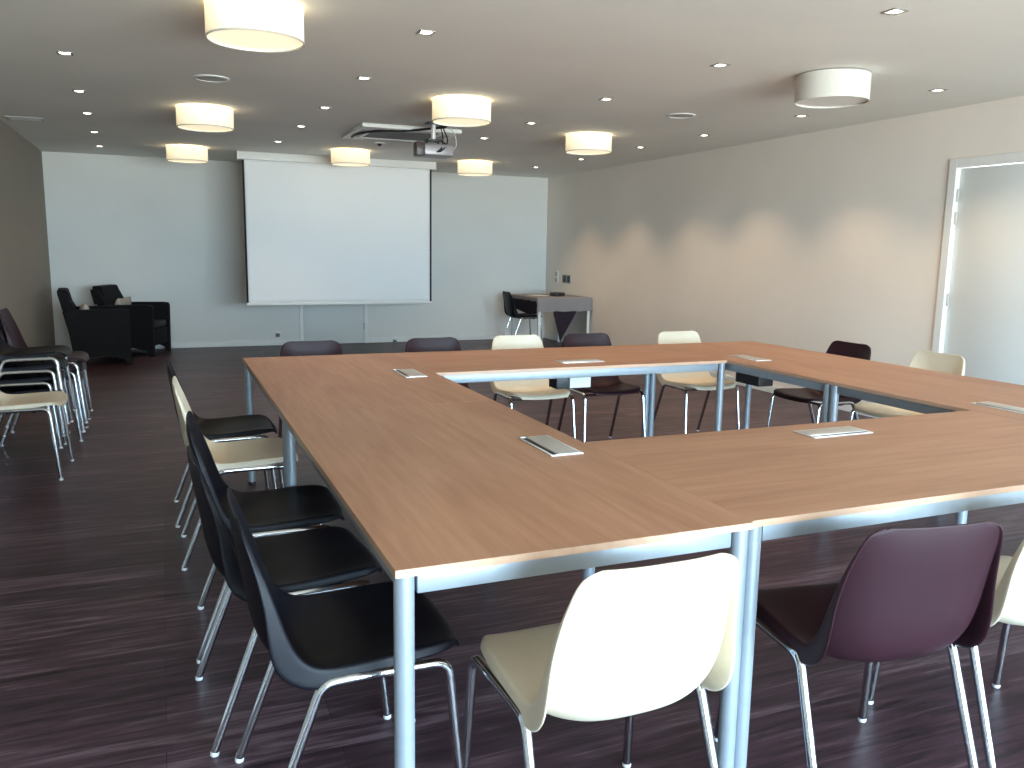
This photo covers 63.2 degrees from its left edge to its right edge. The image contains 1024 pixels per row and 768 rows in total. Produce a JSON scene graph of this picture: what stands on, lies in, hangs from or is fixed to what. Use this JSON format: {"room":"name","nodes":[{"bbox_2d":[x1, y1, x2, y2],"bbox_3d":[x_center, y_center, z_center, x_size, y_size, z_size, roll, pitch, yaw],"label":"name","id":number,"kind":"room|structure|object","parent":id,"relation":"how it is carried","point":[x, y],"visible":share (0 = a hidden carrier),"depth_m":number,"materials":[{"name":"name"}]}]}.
{"room":"conference room","nodes":[
{"label":"conference room","id":0,"kind":"room"},
{"bbox_2d":[0,119,54,346],"bbox_3d":[-3.023,-0.497,3.592,0.150,2.496,15.132,-3,10,-22],"label":"wall","id":1,"kind":"structure","parent":0,"point":[25,278],"depth_m":8.70,"materials":[{"name":"paint"}]},
{"bbox_2d":[42,151,547,344],"bbox_3d":[-2.686,-1.825,11.899,7.223,2.496,0.150,-3,10,-22],"label":"wall","id":2,"kind":"structure","parent":0,"point":[156,229],"depth_m":11.27,"materials":[{"name":"paint"}]},
{"bbox_2d":[274,332,280,337],"bbox_3d":[-3.307,-0.692,11.738,0.090,0.090,0.014,-3,10,-22],"label":"wall socket","id":3,"kind":"object","parent":2,"relation":"attached to","point":[276,334],"visible":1,"depth_m":11.73,"materials":[{"name":"white paint"}]},
{"bbox_2d":[65,333,543,350],"bbox_3d":[-2.674,-0.618,12.017,6.923,0.075,0.014,-3,10,-22],"label":"baseboard","id":4,"kind":"structure","parent":2,"relation":"attached to","point":[491,336],"depth_m":11.72,"materials":[{"name":"white paint"}]},
{"bbox_2d":[299,304,367,342],"bbox_3d":[-2.548,-1.618,11.872,0.970,2.100,0.069,-3,10,-22],"label":"door","id":5,"kind":"structure","parent":2,"relation":"in","point":[339,323],"depth_m":12.01,"materials":[{"name":"white paint"}]},
{"bbox_2d":[0,338,1023,767],"bbox_3d":[0.223,0.620,5.144,7.223,0.100,15.432,-3,10,-22],"label":"floor","id":6,"kind":"structure","parent":0,"point":[103,630],"depth_m":2.90,"materials":[{"name":"brown wood"}]},
{"bbox_2d":[0,380,66,460],"bbox_3d":[-3.212,0.076,5.385,0.522,0.790,0.496,-3,10,-22],"label":"shell chair","id":7,"kind":"object","parent":6,"relation":"on","point":[40,388],"visible":0.42,"depth_m":5.41,"materials":[{"name":"silver metal"}]},
{"bbox_2d":[0,368,69,448],"bbox_3d":[-3.188,-0.002,5.382,0.522,0.790,0.496,-3,10,-22],"label":"shell chair","id":8,"kind":"object","parent":7,"relation":"on","point":[33,379],"visible":0.69,"depth_m":5.28,"materials":[{"name":"silver metal"}]},
{"bbox_2d":[0,357,73,436],"bbox_3d":[-3.165,-0.081,5.379,0.522,0.790,0.496,-3,10,-22],"label":"shell chair","id":9,"kind":"object","parent":7,"relation":"on","point":[25,367],"visible":0.83,"depth_m":5.29,"materials":[{"name":"silver metal"}]},
{"bbox_2d":[0,334,76,423],"bbox_3d":[-3.142,-0.159,5.376,0.522,0.790,0.496,-3,10,-22],"label":"shell chair","id":10,"kind":"object","parent":7,"relation":"on","point":[8,353],"visible":1,"depth_m":5.40,"materials":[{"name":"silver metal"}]},
{"bbox_2d":[0,391,73,480],"bbox_3d":[-2.947,0.148,4.961,0.523,0.790,0.496,-3,10,-20],"label":"shell chair","id":11,"kind":"object","parent":6,"relation":"on","point":[27,402],"visible":1,"depth_m":4.97,"materials":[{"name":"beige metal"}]},
{"bbox_2d":[0,370,87,445],"bbox_3d":[-3.336,-0.011,5.917,0.522,0.790,0.496,-3,10,-22],"label":"shell chair","id":12,"kind":"object","parent":6,"relation":"on","point":[73,371],"visible":0.21,"depth_m":5.83,"materials":[{"name":"silver metal"}]},
{"bbox_2d":[0,319,90,436],"bbox_3d":[-3.316,-0.076,5.914,0.522,0.790,0.496,-3,10,-22],"label":"shell chair","id":13,"kind":"object","parent":12,"relation":"on","point":[81,364],"visible":0.33,"depth_m":5.83,"materials":[{"name":"silver metal"}]},
{"bbox_2d":[0,308,92,427],"bbox_3d":[-3.297,-0.140,5.912,0.522,0.790,0.496,-3,10,-22],"label":"shell chair","id":14,"kind":"object","parent":13,"relation":"on","point":[14,338],"visible":0.63,"depth_m":5.88,"materials":[{"name":"silver metal"}]},
{"bbox_2d":[57,288,131,363],"bbox_3d":[-4.883,-0.686,9.746,0.732,0.860,0.690,-4,10,-26],"label":"woven armchair","id":15,"kind":"object","parent":6,"relation":"on","point":[97,331],"visible":0.87,"depth_m":9.47,"materials":[{"name":"wicker"}]},
{"bbox_2d":[79,303,89,309],"bbox_3d":[-4.995,-0.795,9.687,0.140,0.291,0.400,-4,10,-28],"label":"cushion","id":16,"kind":"object","parent":15,"relation":"on","point":[84,306],"visible":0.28,"depth_m":9.54,"materials":[{"name":"beige fabric"}]},
{"bbox_2d":[90,284,170,356],"bbox_3d":[-4.830,-0.820,10.586,0.732,0.860,0.690,0,9,-5],"label":"woven armchair","id":17,"kind":"object","parent":6,"relation":"on","point":[150,325],"visible":0.6,"depth_m":10.31,"materials":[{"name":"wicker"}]},
{"bbox_2d":[115,297,131,304],"bbox_3d":[-4.944,-0.963,10.553,0.138,0.272,0.440,0,9,-5],"label":"cushion","id":18,"kind":"object","parent":17,"relation":"on","point":[120,301],"visible":0.35,"depth_m":10.45,"materials":[{"name":"beige fabric"}]},
{"bbox_2d":[154,318,165,327],"bbox_3d":[-4.720,-0.771,10.602,0.465,0.099,0.510,0,9,-5],"label":"seat cushion","id":19,"kind":"object","parent":17,"relation":"on","point":[158,322],"depth_m":10.66,"materials":[{"name":"black fabric"}]},
{"bbox_2d":[166,359,277,527],"bbox_3d":[-1.501,0.271,4.338,0.522,0.790,0.496,-3,10,-22],"label":"shell chair","id":20,"kind":"object","parent":6,"relation":"on","point":[234,428],"visible":0.7,"depth_m":4.33,"materials":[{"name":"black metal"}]},
{"bbox_2d":[172,376,297,570],"bbox_3d":[-1.250,0.362,3.795,0.522,0.790,0.496,-3,10,-21],"label":"shell chair","id":21,"kind":"object","parent":6,"relation":"on","point":[235,457],"visible":0.64,"depth_m":3.77,"materials":[{"name":"beige plastic"}]},
{"bbox_2d":[186,411,344,663],"bbox_3d":[-0.879,0.495,3.002,0.522,0.790,0.496,-2,10,-20],"label":"shell chair","id":22,"kind":"object","parent":6,"relation":"on","point":[271,512],"visible":0.77,"depth_m":3.01,"materials":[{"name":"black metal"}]},
{"bbox_2d":[187,445,390,757],"bbox_3d":[-0.679,0.577,2.512,0.522,0.790,0.496,-3,10,-25],"label":"shell chair","id":23,"kind":"object","parent":6,"relation":"on","point":[317,560],"visible":0.88,"depth_m":2.42,"materials":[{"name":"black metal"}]},
{"bbox_2d":[278,340,343,437],"bbox_3d":[-1.180,0.155,5.095,0.496,0.790,0.522,-3,10,-22],"label":"shell chair","id":24,"kind":"object","parent":6,"relation":"on","point":[326,347],"visible":0.2,"depth_m":5.26,"materials":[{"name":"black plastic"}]},
{"bbox_2d":[227,487,463,767],"bbox_3d":[-0.418,0.651,2.076,0.522,0.790,0.496,-3,10,-22],"label":"shell chair","id":25,"kind":"object","parent":6,"relation":"on","point":[325,641],"visible":0.85,"depth_m":1.98,"materials":[{"name":"black plastic"}]},
{"bbox_2d":[243,353,492,487],"bbox_3d":[-0.819,0.323,4.227,0.880,0.745,1.715,-3,10,-22],"label":"conference table","id":26,"kind":"object","parent":6,"relation":"on","point":[347,381],"visible":0.59,"depth_m":3.97,"materials":[{"name":"brown wood"}]},
{"bbox_2d":[405,337,483,395],"bbox_3d":[-0.437,0.117,5.402,0.496,0.790,0.522,-3,10,-23],"label":"shell chair","id":27,"kind":"object","parent":6,"relation":"on","point":[442,343],"visible":0.24,"depth_m":5.58,"materials":[{"name":"purple plastic"}]},
{"bbox_2d":[282,400,753,767],"bbox_3d":[-0.161,0.584,2.663,0.880,0.745,1.715,-3,10,-22],"label":"conference table","id":28,"kind":"object","parent":6,"relation":"on","point":[443,496],"visible":0.91,"depth_m":2.09,"materials":[{"name":"brown wood"}]},
{"bbox_2d":[502,291,542,342],"bbox_3d":[0.146,-0.957,12.155,0.523,0.790,0.496,-2,10,-19],"label":"shell chair","id":29,"kind":"object","parent":6,"relation":"on","point":[510,309],"visible":0.84,"depth_m":11.99,"materials":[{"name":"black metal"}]},
{"bbox_2d":[490,335,575,438],"bbox_3d":[0.124,0.086,5.654,0.496,0.790,0.522,-3,10,-22],"label":"shell chair","id":30,"kind":"object","parent":6,"relation":"on","point":[536,389],"visible":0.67,"depth_m":5.76,"materials":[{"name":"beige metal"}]},
{"bbox_2d":[511,311,589,341],"bbox_3d":[0.546,-0.916,12.130,0.824,0.730,1.000,-3,10,-22],"label":"side table","id":31,"kind":"object","parent":6,"relation":"on","point":[587,312],"visible":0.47,"depth_m":11.83,"materials":[{"name":"white paint"}]},
{"bbox_2d":[513,298,576,340],"bbox_3d":[0.545,-0.976,12.114,0.839,0.612,1.018,-3,10,-22],"label":"undercloth","id":32,"kind":"object","parent":31,"relation":"on","point":[563,320],"visible":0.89,"depth_m":11.67,"materials":[{"name":"fabric"}]},
{"bbox_2d":[511,294,591,311],"bbox_3d":[0.550,-1.185,12.087,0.872,0.194,1.048,-3,10,-22],"label":"tablecloth","id":33,"kind":"object","parent":32,"relation":"on","point":[566,303],"visible":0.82,"depth_m":11.64,"materials":[{"name":"grey fabric"}]},
{"bbox_2d":[550,292,564,295],"bbox_3d":[0.653,-1.294,11.981,0.180,0.056,0.143,-5,11,-34],"label":"case","id":34,"kind":"object","parent":33,"relation":"on","point":[551,293],"visible":1,"depth_m":11.92,"materials":[{"name":"black plastic"}]},
{"bbox_2d":[394,345,726,436],"bbox_3d":[0.276,0.196,5.125,1.835,0.745,0.880,-3,10,-22],"label":"conference table","id":35,"kind":"object","parent":6,"relation":"on","point":[564,367],"visible":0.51,"depth_m":4.88,"materials":[{"name":"brown wood"}]},
{"bbox_2d":[462,553,739,767],"bbox_3d":[0.190,0.692,1.885,0.496,0.790,0.522,-3,10,-22],"label":"shell chair","id":36,"kind":"object","parent":6,"relation":"on","point":[629,642],"visible":1,"depth_m":1.65,"materials":[{"name":"beige plastic"}]},
{"bbox_2d":[557,333,645,441],"bbox_3d":[0.625,0.060,5.861,0.496,0.790,0.522,-3,10,-21],"label":"shell chair","id":37,"kind":"object","parent":6,"relation":"on","point":[600,385],"visible":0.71,"depth_m":5.97,"materials":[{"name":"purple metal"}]},
{"bbox_2d":[654,331,739,433],"bbox_3d":[1.354,0.027,6.141,0.496,0.790,0.522,-3,10,-23],"label":"shell chair","id":38,"kind":"object","parent":6,"relation":"on","point":[701,380],"visible":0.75,"depth_m":6.24,"materials":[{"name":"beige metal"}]},
{"bbox_2d":[647,341,950,436],"bbox_3d":[1.691,0.197,5.261,0.880,0.745,1.715,-3,10,-22],"label":"conference table","id":39,"kind":"object","parent":6,"relation":"on","point":[758,364],"visible":0.51,"depth_m":4.98,"materials":[{"name":"brown wood"}]},
{"bbox_2d":[582,410,1023,767],"bbox_3d":[1.250,0.583,2.809,1.835,0.745,0.880,-3,10,-22],"label":"conference table","id":40,"kind":"object","parent":6,"relation":"on","point":[800,479],"visible":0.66,"depth_m":2.48,"materials":[{"name":"brown wood"}]},
{"bbox_2d":[766,340,870,426],"bbox_3d":[2.082,0.118,5.649,0.522,0.790,0.496,-3,10,-22],"label":"shell chair","id":41,"kind":"object","parent":6,"relation":"on","point":[848,349],"visible":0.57,"depth_m":5.66,"materials":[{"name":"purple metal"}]},
{"bbox_2d":[714,521,1002,767],"bbox_3d":[0.880,0.661,2.145,0.496,0.790,0.523,-1,9,-14],"label":"shell chair","id":42,"kind":"object","parent":6,"relation":"on","point":[905,593],"visible":0.97,"depth_m":1.90,"materials":[{"name":"plastic"}]},
{"bbox_2d":[849,350,964,419],"bbox_3d":[2.418,0.208,5.120,0.522,0.790,0.496,-3,10,-22],"label":"shell chair","id":43,"kind":"object","parent":6,"relation":"on","point":[928,360],"visible":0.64,"depth_m":5.15,"materials":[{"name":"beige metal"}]},
{"bbox_2d":[828,374,1023,421],"bbox_3d":[2.349,0.458,3.698,0.880,0.745,1.715,-3,10,-22],"label":"conference table","id":44,"kind":"object","parent":6,"relation":"on","point":[927,394],"visible":0.61,"depth_m":3.99,"materials":[{"name":"brown wood"}]},
{"bbox_2d":[868,540,1023,767],"bbox_3d":[1.403,0.635,2.356,0.496,0.790,0.523,-1,9,-14],"label":"shell chair","id":45,"kind":"object","parent":6,"relation":"on","point":[1008,608],"visible":0.28,"depth_m":2.15,"materials":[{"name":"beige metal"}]},
{"bbox_2d":[0,0,1023,177],"bbox_3d":[0.263,-1.943,4.733,7.223,0.100,15.432,-3,10,-22],"label":"ceiling","id":46,"kind":"structure","parent":0,"point":[550,64],"depth_m":5.26,"materials":[{"name":"paint"}]},
{"bbox_2d":[4,115,44,121],"bbox_3d":[-4.446,-2.422,7.593,0.300,0.008,0.200,-3,10,-22],"label":"ceiling vent","id":47,"kind":"object","parent":46,"relation":"in","point":[7,117],"visible":1,"depth_m":7.58,"materials":[{"name":"grey plastic"}]},
{"bbox_2d":[56,51,73,55],"bbox_3d":[-2.666,-1.971,4.960,0.086,0.008,0.086,-3,10,-22],"label":"recessed light","id":48,"kind":"object","parent":46,"relation":"in","point":[58,52],"visible":1,"depth_m":4.95,"materials":[{"name":"silver metal"}]},
{"bbox_2d":[72,89,85,92],"bbox_3d":[-3.220,-2.177,6.186,0.086,0.008,0.086,-3,10,-22],"label":"recessed light","id":49,"kind":"object","parent":46,"relation":"in","point":[81,91],"visible":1,"depth_m":6.18,"materials":[{"name":"silver metal"}]},
{"bbox_2d":[166,145,207,163],"bbox_3d":[-3.749,-2.654,9.604,0.448,0.166,0.448,-3,10,-22],"label":"ceiling lamp","id":50,"kind":"object","parent":46,"relation":"attached to","point":[191,154],"visible":1,"depth_m":9.43,"materials":[{"name":"white fabric"}]},
{"bbox_2d":[170,160,204,162],"bbox_3d":[-3.751,-2.585,9.615,0.436,0.004,0.436,-3,10,-22],"label":"diffuser","id":51,"kind":"object","parent":50,"relation":"attached to","point":[177,161],"depth_m":9.70,"materials":[{"name":"white plastic"}]},
{"bbox_2d":[176,104,233,132],"bbox_3d":[-2.536,-2.197,6.876,0.448,0.166,0.448,-3,10,-22],"label":"ceiling lamp","id":52,"kind":"object","parent":46,"relation":"attached to","point":[191,117],"visible":1,"depth_m":6.71,"materials":[{"name":"white fabric"}]},
{"bbox_2d":[178,125,232,130],"bbox_3d":[-2.538,-2.127,6.887,0.436,0.004,0.436,-3,10,-22],"label":"diffuser","id":53,"kind":"object","parent":52,"relation":"attached to","point":[185,127],"depth_m":6.91,"materials":[{"name":"white plastic"}]},
{"bbox_2d":[194,74,229,81],"bbox_3d":[-2.035,-2.069,5.637,0.230,0.009,0.230,-3,10,-22],"label":"ceiling speaker","id":54,"kind":"object","parent":46,"relation":"attached to","point":[203,77],"visible":1,"depth_m":5.62,"materials":[{"name":"white paint"}]},
{"bbox_2d":[196,76,226,81],"bbox_3d":[-2.035,-2.067,5.638,0.196,0.003,0.196,-3,10,-22],"label":"grille","id":55,"kind":"object","parent":54,"relation":"attached to","point":[203,78],"depth_m":5.62,"materials":[{"name":"grey plastic"}]},
{"bbox_2d":[204,0,303,52],"bbox_3d":[-1.210,-1.701,3.917,0.448,0.166,0.448,-3,10,-22],"label":"ceiling lamp","id":56,"kind":"object","parent":46,"relation":"attached to","point":[269,26],"visible":1,"depth_m":3.78,"materials":[{"name":"beige fabric"}]},
{"bbox_2d":[207,29,302,49],"bbox_3d":[-1.211,-1.631,3.928,0.436,0.004,0.436,-3,10,-22],"label":"diffuser","id":57,"kind":"object","parent":56,"relation":"attached to","point":[239,39],"depth_m":3.93,"materials":[{"name":"white plastic"}]},
{"bbox_2d":[236,151,435,305],"bbox_3d":[-2.164,-1.933,10.562,2.478,1.843,0.106,-3,10,-22],"label":"projection screen","id":58,"kind":"object","parent":46,"relation":"hanging from","point":[317,231],"visible":0.99,"depth_m":10.52,"materials":[{"name":"white fabric"}]},
{"bbox_2d":[331,149,369,166],"bbox_3d":[-1.883,-2.639,9.701,0.448,0.166,0.448,-3,10,-22],"label":"ceiling lamp","id":59,"kind":"object","parent":46,"relation":"attached to","point":[339,157],"visible":1,"depth_m":9.53,"materials":[{"name":"white fabric"}]},
{"bbox_2d":[334,163,366,165],"bbox_3d":[-1.884,-2.570,9.712,0.436,0.004,0.436,-3,10,-22],"label":"diffuser","id":60,"kind":"object","parent":59,"relation":"attached to","point":[336,164],"depth_m":9.76,"materials":[{"name":"white plastic"}]},
{"bbox_2d":[356,76,371,79],"bbox_3d":[-0.988,-2.040,5.556,0.086,0.008,0.086,-3,10,-22],"label":"recessed light","id":61,"kind":"object","parent":46,"relation":"in","point":[359,77],"visible":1,"depth_m":5.54,"materials":[{"name":"silver metal"}]},
{"bbox_2d":[374,141,384,145],"bbox_3d":[-1.414,-2.563,8.890,0.100,0.045,0.080,-3,10,-22],"label":"sensor","id":62,"kind":"object","parent":46,"relation":"attached to","point":[376,142],"visible":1,"depth_m":8.86,"materials":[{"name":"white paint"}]},
{"bbox_2d":[351,125,446,137],"bbox_3d":[-1.143,-2.379,7.806,1.159,0.062,0.262,6,10,30],"label":"cable","id":63,"kind":"object","parent":46,"relation":"attached to","point":[444,127],"visible":0.96,"depth_m":7.71,"materials":[{"name":"black plastic"}]},
{"bbox_2d":[342,123,461,143],"bbox_3d":[-1.096,-2.440,8.133,0.950,0.038,0.950,-3,10,-22],"label":"ceiling mount","id":64,"kind":"structure","parent":46,"relation":"attached to","point":[404,137],"depth_m":8.03,"materials":[{"name":"white paint"}]},
{"bbox_2d":[363,132,437,140],"bbox_3d":[-1.096,-2.445,8.132,0.620,0.028,0.620,-3,10,-22],"label":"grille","id":65,"kind":"object","parent":64,"relation":"attached to","point":[397,136],"depth_m":8.19,"materials":[{"name":"grey metal"}]},
{"bbox_2d":[416,29,435,35],"bbox_3d":[-0.450,-1.839,4.356,0.086,0.008,0.086,-3,10,-22],"label":"recessed light","id":66,"kind":"object","parent":46,"relation":"in","point":[423,32],"visible":1,"depth_m":4.34,"materials":[{"name":"silver metal"}]},
{"bbox_2d":[413,121,456,158],"bbox_3d":[-0.703,-2.198,7.496,0.410,0.310,0.306,-3,10,-22],"label":"projector","id":67,"kind":"object","parent":46,"relation":"attached to","point":[421,149],"visible":0.94,"depth_m":7.41,"materials":[{"name":"metal"}]},
{"bbox_2d":[413,141,424,156],"bbox_3d":[-0.821,-2.084,7.372,0.085,0.120,0.105,-3,10,-22],"label":"lens","id":68,"kind":"object","parent":67,"relation":"attached to","point":[418,146],"depth_m":7.33,"materials":[{"name":"grey glass"}]},
{"bbox_2d":[432,95,490,126],"bbox_3d":[-0.384,-2.075,6.331,0.448,0.166,0.448,-3,10,-22],"label":"ceiling lamp","id":69,"kind":"object","parent":46,"relation":"attached to","point":[456,110],"visible":1,"depth_m":6.16,"materials":[{"name":"white fabric"}]},
{"bbox_2d":[434,118,488,125],"bbox_3d":[-0.385,-2.006,6.342,0.436,0.004,0.436,-3,10,-22],"label":"diffuser","id":70,"kind":"object","parent":69,"relation":"attached to","point":[439,121],"depth_m":6.37,"materials":[{"name":"white plastic"}]},
{"bbox_2d":[458,160,491,176],"bbox_3d":[-0.478,-2.784,10.740,0.448,0.166,0.448,-3,10,-22],"label":"ceiling lamp","id":71,"kind":"object","parent":46,"relation":"attached to","point":[475,168],"visible":1,"depth_m":10.56,"materials":[{"name":"white paint"}]},
{"bbox_2d":[460,173,488,175],"bbox_3d":[-0.479,-2.715,10.751,0.436,0.004,0.436,-3,10,-22],"label":"diffuser","id":72,"kind":"object","parent":71,"relation":"attached to","point":[461,174],"depth_m":10.80,"materials":[{"name":"white plastic"}]},
{"bbox_2d":[565,132,611,154],"bbox_3d":[0.747,-2.343,8.113,0.448,0.166,0.448,-3,10,-22],"label":"ceiling lamp","id":73,"kind":"object","parent":46,"relation":"attached to","point":[585,143],"visible":1,"depth_m":7.94,"materials":[{"name":"white fabric"}]},
{"bbox_2d":[567,150,608,153],"bbox_3d":[0.746,-2.274,8.124,0.436,0.004,0.436,-3,10,-22],"label":"diffuser","id":74,"kind":"object","parent":73,"relation":"attached to","point":[568,151],"depth_m":8.17,"materials":[{"name":"white plastic"}]},
{"bbox_2d":[599,98,613,100],"bbox_3d":[0.701,-2.113,6.178,0.086,0.008,0.086,-3,10,-22],"label":"recessed light","id":75,"kind":"object","parent":46,"relation":"in","point":[603,99],"visible":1,"depth_m":6.17,"materials":[{"name":"silver metal"}]},
{"bbox_2d":[667,113,695,117],"bbox_3d":[1.394,-2.209,6.848,0.230,0.009,0.230,-3,10,-22],"label":"ceiling speaker","id":76,"kind":"object","parent":46,"relation":"attached to","point":[673,115],"visible":1,"depth_m":6.82,"materials":[{"name":"white paint"}]},
{"bbox_2d":[670,114,692,117],"bbox_3d":[1.394,-2.207,6.849,0.196,0.003,0.196,-3,10,-22],"label":"grille","id":77,"kind":"object","parent":76,"relation":"attached to","point":[671,115],"depth_m":6.84,"materials":[{"name":"grey plastic"}]},
{"bbox_2d":[711,63,730,67],"bbox_3d":[1.253,-1.916,5.005,0.086,0.008,0.086,-3,10,-22],"label":"recessed light","id":78,"kind":"object","parent":46,"relation":"in","point":[720,65],"visible":1,"depth_m":4.99,"materials":[{"name":"silver metal"}]},
{"bbox_2d":[794,68,871,108],"bbox_3d":[2.022,-1.863,5.250,0.448,0.166,0.448,-3,10,-22],"label":"ceiling lamp","id":79,"kind":"object","parent":46,"relation":"attached to","point":[840,87],"visible":1,"depth_m":5.09,"materials":[{"name":"white fabric"}]},
{"bbox_2d":[796,96,867,106],"bbox_3d":[2.021,-1.794,5.261,0.436,0.004,0.436,-3,10,-22],"label":"diffuser","id":80,"kind":"object","parent":79,"relation":"attached to","point":[801,101],"depth_m":5.28,"materials":[{"name":"plastic"}]},
{"bbox_2d":[881,8,908,15],"bbox_3d":[1.773,-1.723,3.851,0.086,0.008,0.086,-3,10,-22],"label":"recessed light","id":81,"kind":"object","parent":46,"relation":"in","point":[894,11],"visible":1,"depth_m":3.84,"materials":[{"name":"silver metal"}]},
{"bbox_2d":[928,88,947,91],"bbox_3d":[2.890,-1.994,5.648,0.086,0.008,0.086,-3,10,-22],"label":"recessed light","id":82,"kind":"object","parent":46,"relation":"in","point":[937,89],"visible":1,"depth_m":5.64,"materials":[{"name":"silver metal"}]},
{"bbox_2d":[544,96,1023,403],"bbox_3d":[3.509,-0.826,6.286,0.150,2.496,15.132,-3,10,-22],"label":"wall","id":83,"kind":"structure","parent":0,"point":[811,241],"depth_m":8.15,"materials":[{"name":"paint"}]},
{"bbox_2d":[555,271,557,282],"bbox_3d":[0.687,-1.652,12.813,0.013,0.180,0.100,-3,10,-22],"label":"light switch","id":84,"kind":"object","parent":83,"relation":"attached to","point":[556,272],"visible":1,"depth_m":12.80,"materials":[{"name":"white paint"}]},
{"bbox_2d":[562,274,570,283],"bbox_3d":[0.820,-1.579,12.497,0.014,0.130,0.280,-3,10,-22],"label":"panel","id":85,"kind":"object","parent":83,"relation":"attached to","point":[565,278],"visible":1,"depth_m":12.49,"materials":[{"name":"grey plastic"}]},
{"bbox_2d":[544,333,877,417],"bbox_3d":[3.417,0.374,6.440,0.014,0.075,15.118,-3,10,-22],"label":"baseboard","id":86,"kind":"structure","parent":83,"relation":"attached to","point":[770,389],"depth_m":8.53,"materials":[{"name":"white paint"}]},
{"bbox_2d":[932,151,1023,384],"bbox_3d":[3.580,-0.585,6.004,0.155,2.113,1.146,-3,10,-22],"label":"door","id":87,"kind":"structure","parent":83,"relation":"in","point":[979,314],"depth_m":6.17,"materials":[{"name":"white paint"}]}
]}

